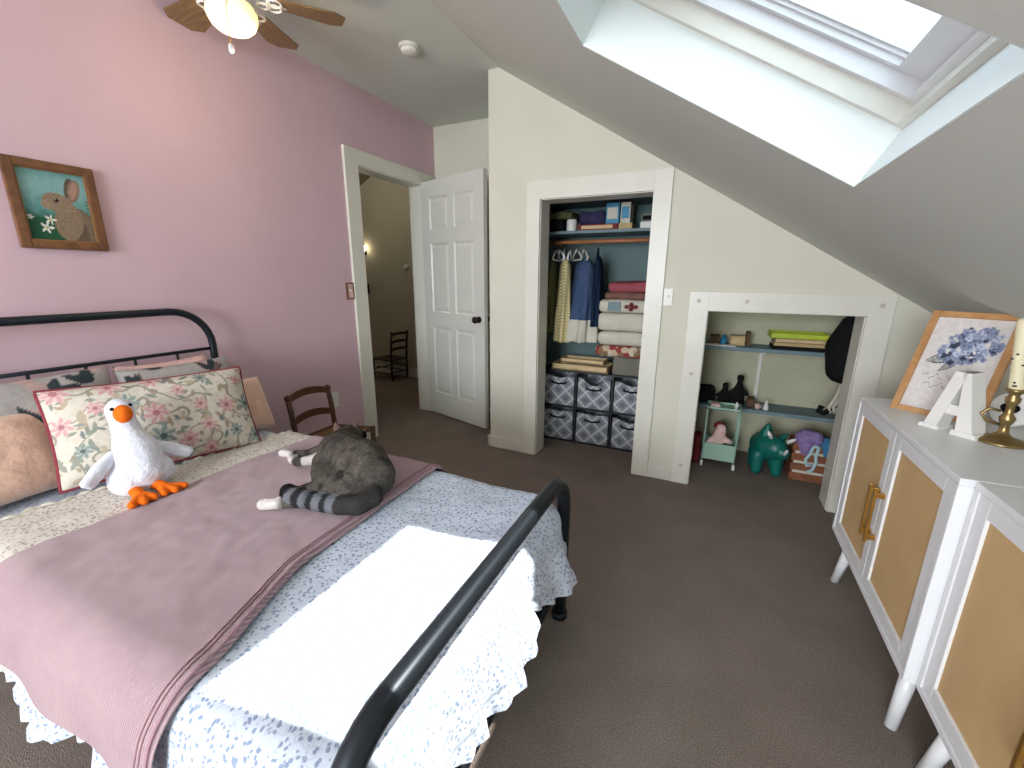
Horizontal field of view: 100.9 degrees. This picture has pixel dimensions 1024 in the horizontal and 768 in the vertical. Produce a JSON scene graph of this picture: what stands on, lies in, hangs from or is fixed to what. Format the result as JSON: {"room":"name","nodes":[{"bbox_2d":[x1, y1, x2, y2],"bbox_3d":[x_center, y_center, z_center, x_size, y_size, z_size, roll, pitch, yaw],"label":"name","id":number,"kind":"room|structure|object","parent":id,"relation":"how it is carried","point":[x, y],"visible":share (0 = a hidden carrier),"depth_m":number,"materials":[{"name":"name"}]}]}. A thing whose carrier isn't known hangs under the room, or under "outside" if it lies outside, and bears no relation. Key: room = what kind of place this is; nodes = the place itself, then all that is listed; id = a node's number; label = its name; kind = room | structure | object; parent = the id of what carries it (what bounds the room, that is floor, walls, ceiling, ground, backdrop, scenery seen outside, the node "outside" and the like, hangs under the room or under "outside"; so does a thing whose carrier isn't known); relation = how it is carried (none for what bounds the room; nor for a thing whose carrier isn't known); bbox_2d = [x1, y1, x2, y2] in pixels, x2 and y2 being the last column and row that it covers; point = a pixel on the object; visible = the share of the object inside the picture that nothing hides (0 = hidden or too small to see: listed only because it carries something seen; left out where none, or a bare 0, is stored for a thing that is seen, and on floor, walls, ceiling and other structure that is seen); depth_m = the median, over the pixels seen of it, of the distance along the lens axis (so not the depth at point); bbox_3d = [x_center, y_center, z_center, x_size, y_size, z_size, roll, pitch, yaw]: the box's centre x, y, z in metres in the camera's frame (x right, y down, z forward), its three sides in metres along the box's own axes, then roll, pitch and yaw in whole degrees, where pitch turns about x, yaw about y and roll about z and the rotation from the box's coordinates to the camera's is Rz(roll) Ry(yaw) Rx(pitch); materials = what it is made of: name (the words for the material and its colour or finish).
{"room":"bedroom","nodes":[
{"label":"bedroom","id":0,"kind":"room"},
{"bbox_2d":[0,0,434,434],"bbox_3d":[-2.071,-0.318,1.202,0.120,2.480,6.480,7,16,24],"label":"wall","id":1,"kind":"structure","parent":0,"point":[218,174],"depth_m":2.03,"materials":[{"name":"pink paint"}]},
{"bbox_2d":[0,153,109,250],"bbox_3d":[-1.751,-0.684,1.630,0.020,0.316,0.255,7,16,24],"label":"framed painting","id":2,"kind":"object","parent":1,"relation":"attached to","point":[53,205],"visible":1,"depth_m":1.62,"materials":[{"name":"brown wood"}]},
{"bbox_2d":[331,392,338,406],"bbox_3d":[-1.244,0.112,2.969,0.012,0.105,0.066,7,16,24],"label":"wall outlet","id":3,"kind":"object","parent":1,"relation":"attached to","point":[335,394],"visible":0.8,"depth_m":2.97,"materials":[{"name":"white plastic"}]},
{"bbox_2d":[345,282,354,299],"bbox_3d":[-1.140,-0.657,2.986,0.019,0.117,0.068,7,16,24],"label":"light switch","id":4,"kind":"object","parent":1,"relation":"attached to","point":[350,294],"visible":1,"depth_m":2.98,"materials":[{"name":"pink plastic"}]},
{"bbox_2d":[341,144,434,439],"bbox_3d":[-0.959,-0.689,3.521,0.145,2.082,1.039,7,16,24],"label":"trim","id":5,"kind":"structure","parent":1,"relation":"attached to","point":[355,161],"depth_m":3.20,"materials":[{"name":"white paint"}]},
{"bbox_2d":[420,168,489,428],"bbox_3d":[-0.483,-0.658,3.548,0.760,1.990,0.164,13,19,41],"label":"door","id":6,"kind":"structure","parent":1,"relation":"in","point":[453,207],"depth_m":3.49,"materials":[{"name":"white paint"}]},
{"bbox_2d":[359,173,370,208],"bbox_3d":[-3.152,-1.453,2.141,3.300,1.110,7.900,7,16,24],"label":"ceiling","id":7,"kind":"structure","parent":0,"point":[362,177],"depth_m":5.01,"materials":[{"name":"paint"}]},
{"bbox_2d":[250,0,497,126],"bbox_3d":[-1.637,-1.482,0.637,1.114,0.060,6.566,7,16,24],"label":"ceiling","id":8,"kind":"structure","parent":0,"point":[446,82],"depth_m":2.44,"materials":[{"name":"paint"}]},
{"bbox_2d":[163,0,344,52],"bbox_3d":[-1.114,-1.499,1.677,0.854,0.408,0.813,7,16,24],"label":"ceiling fan","id":9,"kind":"object","parent":8,"relation":"hanging from","point":[233,18],"visible":1,"depth_m":1.75,"materials":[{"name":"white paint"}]},
{"bbox_2d":[398,40,419,56],"bbox_3d":[-0.572,-1.856,2.350,0.116,0.041,0.116,7,16,24],"label":"smoke detector","id":10,"kind":"object","parent":8,"relation":"attached to","point":[408,48],"visible":1,"depth_m":2.32,"materials":[{"name":"white plastic"}]},
{"bbox_2d":[360,176,417,368],"bbox_3d":[-0.607,-1.290,4.854,2.700,2.600,0.095,7,16,24],"label":"wall","id":11,"kind":"structure","parent":0,"point":[385,204],"depth_m":5.20,"materials":[{"name":"beige paint"}]},
{"bbox_2d":[375,364,417,376],"bbox_3d":[-1.768,-0.207,5.625,2.800,0.110,0.018,7,16,24],"label":"baseboard","id":12,"kind":"structure","parent":11,"relation":"attached to","point":[412,372],"depth_m":5.47,"materials":[{"name":"white paint"}]},
{"bbox_2d":[0,372,954,767],"bbox_3d":[-1.540,0.787,2.027,6.800,0.060,8.100,7,16,24],"label":"floor","id":13,"kind":"structure","parent":0,"point":[706,624],"depth_m":1.53,"materials":[{"name":"brown carpet"}]},
{"bbox_2d":[0,308,570,767],"bbox_3d":[-0.872,0.355,1.404,1.911,1.092,1.075,7,16,24],"label":"bed","id":14,"kind":"object","parent":13,"relation":"on","point":[356,750],"visible":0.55,"depth_m":0.91,"materials":[{"name":"black metal"}]},
{"bbox_2d":[284,385,375,441],"bbox_3d":[-1.113,0.322,2.575,0.323,0.582,0.459,7,16,24],"label":"chair","id":15,"kind":"object","parent":13,"relation":"on","point":[294,421],"visible":0.5,"depth_m":2.62,"materials":[{"name":"brown wood"}]},
{"bbox_2d":[373,330,407,380],"bbox_3d":[-1.502,-0.371,5.265,0.370,0.606,0.308,9,17,31],"label":"chair","id":16,"kind":"object","parent":13,"relation":"on","point":[390,358],"visible":1,"depth_m":5.22,"materials":[{"name":"brown wood"}]},
{"bbox_2d":[544,363,637,451],"bbox_3d":[0.661,0.164,3.280,0.830,0.565,0.280,7,16,24],"label":"organizer","id":17,"kind":"object","parent":13,"relation":"on","point":[549,366],"visible":0.21,"depth_m":3.16,"materials":[{"name":"black laminate"}]},
{"bbox_2d":[544,405,573,439],"bbox_3d":[0.406,0.285,3.412,0.244,0.232,0.271,7,16,24],"label":"storage bin","id":18,"kind":"object","parent":17,"relation":"in","point":[558,421],"visible":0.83,"depth_m":3.31,"materials":[{"name":"grey fabric"}]},
{"bbox_2d":[545,370,575,405],"bbox_3d":[0.407,0.019,3.345,0.244,0.232,0.271,7,16,24],"label":"storage bin","id":19,"kind":"object","parent":17,"relation":"in","point":[559,386],"visible":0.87,"depth_m":3.25,"materials":[{"name":"grey fabric"}]},
{"bbox_2d":[552,359,612,373],"bbox_3d":[0.541,-0.139,3.229,0.430,0.045,0.210,7,16,24],"label":"wooden tray","id":20,"kind":"object","parent":17,"relation":"on","point":[557,364],"visible":0.7,"depth_m":3.15,"materials":[{"name":"brown wood"}]},
{"bbox_2d":[560,355,608,365],"bbox_3d":[0.555,-0.182,3.234,0.340,0.032,0.150,7,16,24],"label":"wooden tray","id":21,"kind":"object","parent":20,"relation":"on","point":[567,358],"visible":1,"depth_m":3.21,"materials":[{"name":"brown wood"}]},
{"bbox_2d":[575,409,609,445],"bbox_3d":[0.651,0.315,3.300,0.244,0.232,0.271,7,16,24],"label":"storage bin","id":22,"kind":"object","parent":17,"relation":"in","point":[592,427],"visible":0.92,"depth_m":3.20,"materials":[{"name":"grey fabric"}]},
{"bbox_2d":[577,374,611,410],"bbox_3d":[0.653,0.049,3.233,0.244,0.232,0.271,7,16,24],"label":"storage bin","id":23,"kind":"object","parent":17,"relation":"in","point":[594,391],"visible":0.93,"depth_m":3.15,"materials":[{"name":"grey fabric"}]},
{"bbox_2d":[611,414,634,449],"bbox_3d":[0.897,0.345,3.188,0.244,0.232,0.271,7,16,24],"label":"storage bin","id":24,"kind":"object","parent":17,"relation":"in","point":[622,434],"visible":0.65,"depth_m":3.11,"materials":[{"name":"grey fabric"}]},
{"bbox_2d":[613,377,637,414],"bbox_3d":[0.899,0.079,3.121,0.244,0.232,0.271,7,16,24],"label":"storage bin","id":25,"kind":"object","parent":17,"relation":"in","point":[625,390],"visible":0.62,"depth_m":3.04,"materials":[{"name":"grey fabric"}]},
{"bbox_2d":[612,357,639,376],"bbox_3d":[0.931,-0.141,3.061,0.360,0.136,0.260,7,16,24],"label":"box","id":26,"kind":"object","parent":17,"relation":"on","point":[623,366],"visible":0.36,"depth_m":2.99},
{"bbox_2d":[595,344,640,358],"bbox_3d":[0.880,-0.250,3.059,0.505,0.085,0.316,7,16,24],"label":"quilt","id":27,"kind":"object","parent":26,"relation":"on","point":[601,349],"visible":0.36,"depth_m":2.96,"materials":[{"name":"fabric"}]},
{"bbox_2d":[597,330,641,346],"bbox_3d":[0.888,-0.337,3.036,0.499,0.105,0.313,7,16,24],"label":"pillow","id":28,"kind":"object","parent":27,"relation":"on","point":[622,338],"visible":0.4,"depth_m":2.94,"materials":[{"name":"white fabric"}]},
{"bbox_2d":[598,312,643,331],"bbox_3d":[0.883,-0.450,3.013,0.507,0.136,0.308,7,16,24],"label":"folded blanket","id":29,"kind":"object","parent":28,"relation":"on","point":[611,321],"visible":0.48,"depth_m":2.92,"materials":[{"name":"white fabric"}]},
{"bbox_2d":[599,299,644,313],"bbox_3d":[0.889,-0.556,2.982,0.498,0.097,0.316,7,16,24],"label":"quilt","id":30,"kind":"object","parent":29,"relation":"on","point":[606,305],"visible":0.62,"depth_m":2.89,"materials":[{"name":"white fabric"}]},
{"bbox_2d":[605,292,644,299],"bbox_3d":[0.911,-0.623,2.975,0.468,0.051,0.277,7,16,24],"label":"folded cloth","id":31,"kind":"object","parent":30,"relation":"on","point":[608,295],"visible":0.48,"depth_m":2.89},
{"bbox_2d":[609,281,645,292],"bbox_3d":[0.920,-0.681,2.956,0.448,0.078,0.274,7,16,24],"label":"folded blanket","id":32,"kind":"object","parent":31,"relation":"on","point":[618,286],"visible":0.59,"depth_m":2.88,"materials":[{"name":"fabric"}]},
{"bbox_2d":[691,431,700,461],"bbox_3d":[1.299,0.438,2.975,0.054,0.190,0.144,7,16,24],"label":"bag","id":33,"kind":"object","parent":13,"relation":"on","point":[697,435],"visible":0.91,"depth_m":2.92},
{"bbox_2d":[700,400,741,470],"bbox_3d":[1.413,0.346,2.868,0.211,0.423,0.184,7,16,24],"label":"cart","id":34,"kind":"object","parent":13,"relation":"on","point":[725,452],"visible":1,"depth_m":2.83,"materials":[{"name":"green paint"}]},
{"bbox_2d":[706,421,731,444],"bbox_3d":[1.402,0.372,2.864,0.154,0.242,0.097,7,16,24],"label":"doll","id":35,"kind":"object","parent":34,"relation":"in","point":[718,436],"visible":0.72,"depth_m":2.82},
{"bbox_2d":[707,400,741,412],"bbox_3d":[1.414,0.150,2.819,0.205,0.018,0.155,7,16,24],"label":"tray","id":36,"kind":"object","parent":34,"relation":"on","point":[724,406],"depth_m":2.80,"materials":[{"name":"green paint"}]},
{"bbox_2d":[748,423,796,476],"bbox_3d":[1.681,0.417,2.752,0.233,0.340,0.286,7,16,24],"label":"toy","id":37,"kind":"object","parent":13,"relation":"on","point":[763,445],"visible":1,"depth_m":2.70,"materials":[{"name":"teal plastic"}]},
{"bbox_2d":[784,434,826,483],"bbox_3d":[1.912,0.485,2.679,0.270,0.252,0.164,7,16,24],"label":"wooden crate","id":38,"kind":"object","parent":13,"relation":"on","point":[795,468],"visible":0.43,"depth_m":2.64,"materials":[{"name":"brown wood"}]},
{"bbox_2d":[795,429,823,454],"bbox_3d":[1.834,0.385,2.626,0.123,0.210,0.143,-6,16,-25],"label":"plush toy","id":39,"kind":"object","parent":38,"relation":"in","point":[806,438],"visible":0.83,"depth_m":2.59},
{"bbox_2d":[804,445,820,472],"bbox_3d":[1.841,0.463,2.602,0.078,0.185,0.026,7,16,24],"label":"ribbon","id":40,"kind":"object","parent":38,"relation":"hanging from","point":[818,448],"visible":1,"depth_m":2.59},
{"bbox_2d":[819,438,830,457],"bbox_3d":[1.946,0.411,2.599,0.124,0.170,0.110,7,16,24],"label":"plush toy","id":41,"kind":"object","parent":38,"relation":"in","point":[825,446],"visible":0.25,"depth_m":2.56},
{"bbox_2d":[830,396,1023,730],"bbox_3d":[1.369,0.539,1.340,0.426,0.799,0.785,7,16,24],"label":"base cabinet","id":42,"kind":"object","parent":13,"relation":"on","point":[907,489],"visible":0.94,"depth_m":1.21,"materials":[{"name":"white paint"}]},
{"bbox_2d":[918,370,985,440],"bbox_3d":[1.330,0.054,1.254,0.061,0.185,0.144,-3,14,-13],"label":"decorative letter","id":43,"kind":"object","parent":42,"relation":"on","point":[964,396],"visible":0.97,"depth_m":1.23,"materials":[{"name":"ceramic"}]},
{"bbox_2d":[890,310,1018,421],"bbox_3d":[1.486,-0.062,1.417,0.177,0.346,0.228,-6,16,-25],"label":"framed print","id":44,"kind":"object","parent":42,"relation":"on","point":[951,342],"visible":0.75,"depth_m":1.43,"materials":[{"name":"paper"}]},
{"bbox_2d":[978,387,1023,449],"bbox_3d":[1.381,0.088,1.178,0.112,0.156,0.112,7,16,24],"label":"candlestick","id":45,"kind":"object","parent":42,"relation":"on","point":[1001,437],"visible":0.98,"depth_m":1.17,"materials":[{"name":"gold metal"}]},
{"bbox_2d":[1008,318,1023,389],"bbox_3d":[1.366,-0.080,1.135,0.060,0.208,0.034,0,14,-2],"label":"taper candle","id":46,"kind":"object","parent":45,"relation":"in","point":[1016,376],"visible":1,"depth_m":1.13,"materials":[{"name":"beige wax"}]},
{"bbox_2d":[988,393,1023,426],"bbox_3d":[1.554,0.079,1.314,0.038,0.107,0.110,-3,15,-13],"label":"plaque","id":47,"kind":"object","parent":42,"relation":"on","point":[998,402],"visible":0.48,"depth_m":1.33,"materials":[{"name":"white ceramic"}]},
{"bbox_2d":[915,482,1023,767],"bbox_3d":[1.055,0.715,0.636,0.426,0.799,0.785,7,16,24],"label":"base cabinet","id":48,"kind":"object","parent":13,"relation":"on","point":[970,684],"visible":1,"depth_m":0.90,"materials":[{"name":"white paint"}]},
{"bbox_2d":[546,209,553,364],"bbox_3d":[0.197,-0.475,3.299,0.015,1.790,0.567,7,16,24],"label":"wall","id":49,"kind":"structure","parent":0,"point":[550,255],"depth_m":3.50,"materials":[{"name":"grey paint"}]},
{"bbox_2d":[549,238,649,244],"bbox_3d":[0.678,-0.999,2.954,1.025,0.028,0.028,7,16,24],"label":"closet rod","id":50,"kind":"object","parent":49,"relation":"attached to","point":[623,240],"visible":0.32,"depth_m":2.96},
{"bbox_2d":[552,240,560,261],"bbox_3d":[0.332,-0.987,3.126,0.013,0.152,0.243,5,15,19],"label":"clothes hanger","id":51,"kind":"object","parent":50,"relation":"hanging from","point":[556,250],"visible":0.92,"depth_m":3.10,"materials":[{"name":"white plastic"}]},
{"bbox_2d":[546,257,557,332],"bbox_3d":[0.314,-0.678,3.217,0.078,0.545,0.269,5,15,19],"label":"dress","id":52,"kind":"object","parent":51,"relation":"hanging from","point":[553,267],"visible":0.69,"depth_m":3.14,"materials":[{"name":"green fabric"}]},
{"bbox_2d":[580,239,588,259],"bbox_3d":[0.522,-0.964,3.039,0.014,0.152,0.243,0,14,-3],"label":"clothes hanger","id":53,"kind":"object","parent":50,"relation":"hanging from","point":[584,250],"visible":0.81,"depth_m":3.01,"materials":[{"name":"white plastic"}]},
{"bbox_2d":[566,258,600,342],"bbox_3d":[0.529,-0.621,3.127,0.270,0.590,0.316,-1,14,-6],"label":"dress","id":54,"kind":"object","parent":53,"relation":"hanging from","point":[579,330],"visible":0.76,"depth_m":3.03,"materials":[{"name":"blue fabric"}]},
{"bbox_2d":[596,240,598,259],"bbox_3d":[0.612,-0.953,2.998,0.013,0.152,0.243,4,15,13],"label":"clothes hanger","id":55,"kind":"object","parent":50,"relation":"hanging from","point":[597,255],"visible":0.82,"depth_m":2.95,"materials":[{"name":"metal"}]},
{"bbox_2d":[590,256,603,326],"bbox_3d":[0.621,-0.670,3.069,0.112,0.485,0.269,5,15,16],"label":"dress","id":56,"kind":"object","parent":55,"relation":"hanging from","point":[597,286],"visible":0.78,"depth_m":2.98,"materials":[{"name":"blue fabric"}]},
{"bbox_2d":[550,197,652,209],"bbox_3d":[0.672,-1.257,2.873,1.025,0.010,0.567,7,16,24],"label":"ceiling","id":57,"kind":"structure","parent":0,"point":[643,200],"depth_m":3.02,"materials":[{"name":"grey paint"}]},
{"bbox_2d":[433,118,846,451],"bbox_3d":[0.886,-0.816,3.259,3.420,2.480,0.100,7,16,24],"label":"wall","id":58,"kind":"structure","parent":0,"point":[785,379],"depth_m":3.08,"materials":[{"name":"beige paint"}]},
{"bbox_2d":[549,227,650,238],"bbox_3d":[0.718,-1.077,3.021,1.025,0.020,0.346,7,16,24],"label":"shelf","id":59,"kind":"object","parent":58,"relation":"attached to","point":[628,231],"depth_m":2.98,"materials":[{"name":"blue paint"}]},
{"bbox_2d":[549,220,566,231],"bbox_3d":[0.352,-1.172,3.160,0.150,0.089,0.240,7,16,24],"label":"bag","id":60,"kind":"object","parent":59,"relation":"on","point":[554,225],"visible":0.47,"depth_m":3.05,"materials":[{"name":"black fabric"}]},
{"bbox_2d":[549,211,579,221],"bbox_3d":[0.393,-1.240,3.136,0.189,0.057,0.224,7,16,24],"label":"folded cloth","id":61,"kind":"object","parent":60,"relation":"on","point":[562,215],"visible":0.73,"depth_m":3.05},
{"bbox_2d":[567,219,576,230],"bbox_3d":[0.426,-1.130,3.016,0.072,0.080,0.072,7,16,24],"label":"canister","id":62,"kind":"object","parent":59,"relation":"on","point":[571,223],"visible":0.82,"depth_m":2.99,"materials":[{"name":"white plastic"}]},
{"bbox_2d":[577,223,618,229],"bbox_3d":[0.636,-1.109,3.021,0.280,0.039,0.232,7,16,24],"label":"game box","id":63,"kind":"object","parent":59,"relation":"on","point":[610,225],"visible":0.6,"depth_m":2.92,"materials":[{"name":"red cardboard"}]},
{"bbox_2d":[580,210,605,224],"bbox_3d":[0.600,-1.194,3.058,0.194,0.102,0.205,7,16,24],"label":"folded cloth","id":64,"kind":"object","parent":63,"relation":"on","point":[597,217],"visible":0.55,"depth_m":2.97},
{"bbox_2d":[606,202,620,223],"bbox_3d":[0.722,-1.184,2.960,0.090,0.133,0.172,7,16,24],"label":"box","id":65,"kind":"object","parent":63,"relation":"on","point":[613,210],"visible":0.65,"depth_m":2.88,"materials":[{"name":"blue cardboard"}]},
{"bbox_2d":[618,223,636,228],"bbox_3d":[0.804,-1.086,2.934,0.090,0.039,0.190,7,16,24],"label":"cardboard box","id":66,"kind":"object","parent":59,"relation":"on","point":[621,225],"visible":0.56,"depth_m":2.85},
{"bbox_2d":[620,202,634,222],"bbox_3d":[0.795,-1.171,2.911,0.065,0.133,0.142,7,16,24],"label":"box","id":67,"kind":"object","parent":66,"relation":"on","point":[627,208],"visible":0.78,"depth_m":2.85,"materials":[{"name":"white cardboard"}]},
{"bbox_2d":[753,353,764,401],"bbox_3d":[1.705,-0.045,2.920,0.020,0.390,0.160,7,16,24],"label":"shelf bracket","id":68,"kind":"object","parent":58,"relation":"attached to","point":[760,354],"visible":0.8,"depth_m":2.97,"materials":[{"name":"white metal"}]},
{"bbox_2d":[705,341,824,356],"bbox_3d":[1.759,-0.230,2.807,1.100,0.025,0.230,7,16,24],"label":"shelf","id":69,"kind":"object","parent":58,"relation":"attached to","point":[762,348],"depth_m":2.76,"materials":[{"name":"blue paint"}]},
{"bbox_2d":[710,334,719,343],"bbox_3d":[1.420,-0.316,2.962,0.060,0.059,0.110,7,16,24],"label":"box","id":70,"kind":"object","parent":69,"relation":"on","point":[714,338],"visible":0.8,"depth_m":2.91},
{"bbox_2d":[729,334,745,345],"bbox_3d":[1.546,-0.303,2.904,0.090,0.064,0.112,7,16,24],"label":"box","id":71,"kind":"object","parent":69,"relation":"on","point":[735,339],"visible":0.95,"depth_m":2.86,"materials":[{"name":"brown wood"}]},
{"bbox_2d":[769,342,824,352],"bbox_3d":[1.845,-0.240,2.746,0.285,0.022,0.180,7,16,24],"label":"game box","id":72,"kind":"object","parent":69,"relation":"on","point":[771,345],"visible":0.62,"depth_m":2.67,"materials":[{"name":"black cardboard"}]},
{"bbox_2d":[771,339,824,348],"bbox_3d":[1.848,-0.263,2.739,0.279,0.022,0.180,7,16,24],"label":"game box","id":73,"kind":"object","parent":72,"relation":"on","point":[773,342],"visible":0.63,"depth_m":2.67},
{"bbox_2d":[773,338,826,344],"bbox_3d":[1.851,-0.285,2.732,0.273,0.022,0.180,7,16,24],"label":"game box","id":74,"kind":"object","parent":73,"relation":"on","point":[774,339],"visible":0.46,"depth_m":2.66,"materials":[{"name":"brown cardboard"}]},
{"bbox_2d":[767,330,830,340],"bbox_3d":[1.845,-0.316,2.730,0.320,0.032,0.195,7,16,24],"label":"plastic tray","id":75,"kind":"object","parent":74,"relation":"on","point":[822,336],"visible":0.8,"depth_m":2.68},
{"bbox_2d":[698,397,835,422],"bbox_3d":[1.756,0.172,2.909,1.100,0.025,0.230,7,16,24],"label":"shelf","id":76,"kind":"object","parent":58,"relation":"attached to","point":[804,413],"depth_m":2.82,"materials":[{"name":"blue paint"}]},
{"bbox_2d":[698,383,714,401],"bbox_3d":[1.386,0.053,3.060,0.146,0.125,0.159,7,16,24],"label":"bag","id":77,"kind":"object","parent":76,"relation":"on","point":[707,391],"visible":0.64,"depth_m":2.99,"materials":[{"name":"black fabric"}]},
{"bbox_2d":[715,382,731,402],"bbox_3d":[1.499,0.070,2.976,0.089,0.164,0.094,-6,16,-25],"label":"figurine","id":78,"kind":"object","parent":76,"relation":"on","point":[723,396],"visible":0.81,"depth_m":2.96,"materials":[{"name":"black fabric"}]},
{"bbox_2d":[728,375,748,405],"bbox_3d":[1.573,0.050,2.928,0.098,0.234,0.103,-6,16,-24],"label":"figurine","id":79,"kind":"object","parent":76,"relation":"on","point":[738,392],"visible":0.85,"depth_m":2.91,"materials":[{"name":"black fabric"}]},
{"bbox_2d":[746,396,755,406],"bbox_3d":[1.653,0.120,2.930,0.052,0.062,0.101,7,16,24],"label":"pouch","id":80,"kind":"object","parent":76,"relation":"on","point":[750,402],"visible":1,"depth_m":2.89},
{"bbox_2d":[488,67,932,467],"bbox_3d":[1.025,-0.613,2.453,2.538,2.480,0.150,7,16,24],"label":"wall","id":81,"kind":"structure","parent":0,"point":[716,243],"depth_m":2.47,"materials":[{"name":"beige paint"}]},
{"bbox_2d":[488,435,671,480],"bbox_3d":[0.948,0.563,2.688,2.495,0.085,0.020,7,16,24],"label":"baseboard","id":82,"kind":"structure","parent":81,"relation":"attached to","point":[655,471],"depth_m":3.08,"materials":[{"name":"white paint"}]},
{"bbox_2d":[523,168,674,475],"bbox_3d":[0.483,-0.336,2.692,0.868,1.820,0.022,7,16,24],"label":"trim","id":83,"kind":"structure","parent":81,"relation":"attached to","point":[660,181],"depth_m":2.57,"materials":[{"name":"white paint"}]},
{"bbox_2d":[663,288,673,305],"bbox_3d":[0.901,-0.503,2.445,0.052,0.100,0.019,7,16,24],"label":"light switch","id":84,"kind":"object","parent":81,"relation":"attached to","point":[668,292],"visible":1,"depth_m":2.45,"materials":[{"name":"white plastic"}]},
{"bbox_2d":[535,191,865,509],"bbox_3d":[0.992,-0.247,2.561,1.748,1.719,0.152,7,16,24],"label":"trim","id":85,"kind":"structure","parent":81,"relation":"attached to","point":[859,321],"depth_m":2.57,"materials":[{"name":"white paint"}]},
{"bbox_2d":[670,292,897,512],"bbox_3d":[1.419,0.094,2.344,0.913,1.168,0.022,7,16,24],"label":"trim","id":86,"kind":"structure","parent":81,"relation":"attached to","point":[878,320],"depth_m":2.23,"materials":[{"name":"white paint"}]},
{"bbox_2d":[429,0,1023,318],"bbox_3d":[0.088,-0.561,0.140,2.618,1.666,6.766,7,16,24],"label":"ceiling","id":87,"kind":"structure","parent":0,"point":[940,227],"depth_m":1.31,"materials":[{"name":"paint"}]},
{"bbox_2d":[556,0,1023,186],"bbox_3d":[0.471,-0.814,0.818,0.912,0.718,0.742,7,16,24],"label":"shaft","id":88,"kind":"structure","parent":87,"relation":"attached to","point":[848,143],"depth_m":1.14,"materials":[{"name":"paint"}]},
{"bbox_2d":[632,0,1008,128],"bbox_3d":[0.506,-0.870,0.787,0.830,0.590,0.734,7,16,24],"label":"window","id":89,"kind":"structure","parent":88,"relation":"attached to","point":[888,68],"depth_m":1.03,"materials":[{"name":"white paint"}]},
{"bbox_2d":[993,364,1010,398],"bbox_3d":[1.096,0.773,-0.075,0.100,1.028,6.666,7,16,24],"label":"wall","id":90,"kind":"structure","parent":0,"point":[1004,383],"depth_m":1.65,"materials":[{"name":"beige paint"}]},
{"label":"clothes hanger","id":91,"kind":"object","parent":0,"visible":0},
{"bbox_2d":[553,257,571,342],"bbox_3d":[0.394,-0.637,3.188,0.151,0.610,0.291,1,14,2],"label":"dress","id":92,"kind":"object","parent":91,"relation":"hanging from","point":[563,308],"visible":0.9,"depth_m":3.09,"materials":[{"name":"yellow fabric"}]},
{"bbox_3d":[2.189,0.134,2.489,0.020,1.030,0.581,7,16,24],"label":"wall","id":93,"kind":"structure","parent":0,"visible":0},
{"bbox_2d":[825,316,854,383],"bbox_3d":[1.931,-0.179,2.411,0.238,0.442,0.239,-5,15,-21],"label":"hanging bag","id":94,"kind":"object","parent":93,"relation":"hanging from","point":[837,345],"visible":0.43,"depth_m":2.38,"materials":[{"name":"black fabric"}]},
{"bbox_2d":[815,384,841,415],"bbox_3d":[1.904,0.093,2.510,0.150,0.208,0.044,7,16,24],"label":"strap","id":95,"kind":"object","parent":94,"relation":"hanging from","point":[832,407],"visible":0.62,"depth_m":2.51,"materials":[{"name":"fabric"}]},
{"bbox_3d":[-0.916,0.528,1.472,1.730,0.233,0.990,7,16,24],"label":"mattress","id":96,"kind":"object","parent":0,"visible":0},
{"bbox_2d":[0,429,576,767],"bbox_3d":[-0.841,0.538,1.434,2.007,0.351,1.182,7,16,24],"label":"quilt","id":97,"kind":"object","parent":96,"relation":"on","point":[289,690],"visible":0.37,"depth_m":0.95,"materials":[{"name":"white fabric"}]},
{"bbox_2d":[0,414,57,505],"bbox_3d":[-1.670,0.258,1.322,0.196,0.274,0.424,4,15,14],"label":"pillow","id":98,"kind":"object","parent":97,"relation":"on","point":[27,466],"visible":0.75,"depth_m":1.38,"materials":[{"name":"pink fabric"}]},
{"bbox_2d":[0,365,111,423],"bbox_3d":[-1.667,0.171,1.486,0.194,0.382,0.509,9,16,30],"label":"pillow","id":99,"kind":"object","parent":97,"relation":"on","point":[16,397],"visible":0.2,"depth_m":1.47,"materials":[{"name":"fabric"}]},
{"bbox_2d":[79,399,192,508],"bbox_3d":[-1.229,0.216,1.381,0.251,0.310,0.261,-6,15,-24],"label":"toy","id":100,"kind":"object","parent":97,"relation":"on","point":[138,461],"visible":1,"depth_m":1.38,"materials":[{"name":"white fabric"}]},
{"bbox_2d":[32,366,260,493],"bbox_3d":[-1.363,0.143,1.650,0.248,0.342,0.635,10,17,33],"label":"pillow","id":101,"kind":"object","parent":97,"relation":"on","point":[208,412],"visible":0.77,"depth_m":1.58,"materials":[{"name":"fabric"}]},
{"bbox_2d":[112,354,206,381],"bbox_3d":[-1.526,0.072,1.923,0.137,0.362,0.362,7,15,23],"label":"pillow","id":102,"kind":"object","parent":97,"relation":"on","point":[202,357],"visible":0.03,"depth_m":1.90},
{"bbox_2d":[114,356,228,382],"bbox_3d":[-1.455,0.082,1.906,0.179,0.362,0.439,8,16,28],"label":"pillow","id":103,"kind":"object","parent":97,"relation":"on","point":[220,362],"visible":0.12,"depth_m":1.84,"materials":[{"name":"fabric"}]},
{"bbox_2d":[0,436,445,767],"bbox_3d":[-0.764,0.488,1.367,0.830,0.218,1.146,7,16,24],"label":"throw blanket","id":104,"kind":"object","parent":97,"relation":"on","point":[107,625],"visible":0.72,"depth_m":1.00,"materials":[{"name":"fabric"}]},
{"bbox_2d":[257,422,395,515],"bbox_3d":[-0.677,0.275,1.511,0.420,0.189,0.635,-8,16,-29],"label":"cat","id":105,"kind":"object","parent":104,"relation":"on","point":[351,473],"visible":1,"depth_m":1.36},
{"bbox_2d":[243,377,275,428],"bbox_3d":[-1.316,0.114,1.959,0.174,0.278,0.420,6,15,21],"label":"pillow","id":106,"kind":"object","parent":97,"relation":"on","point":[260,410],"visible":0.21,"depth_m":2.05,"materials":[{"name":"pink fabric"}]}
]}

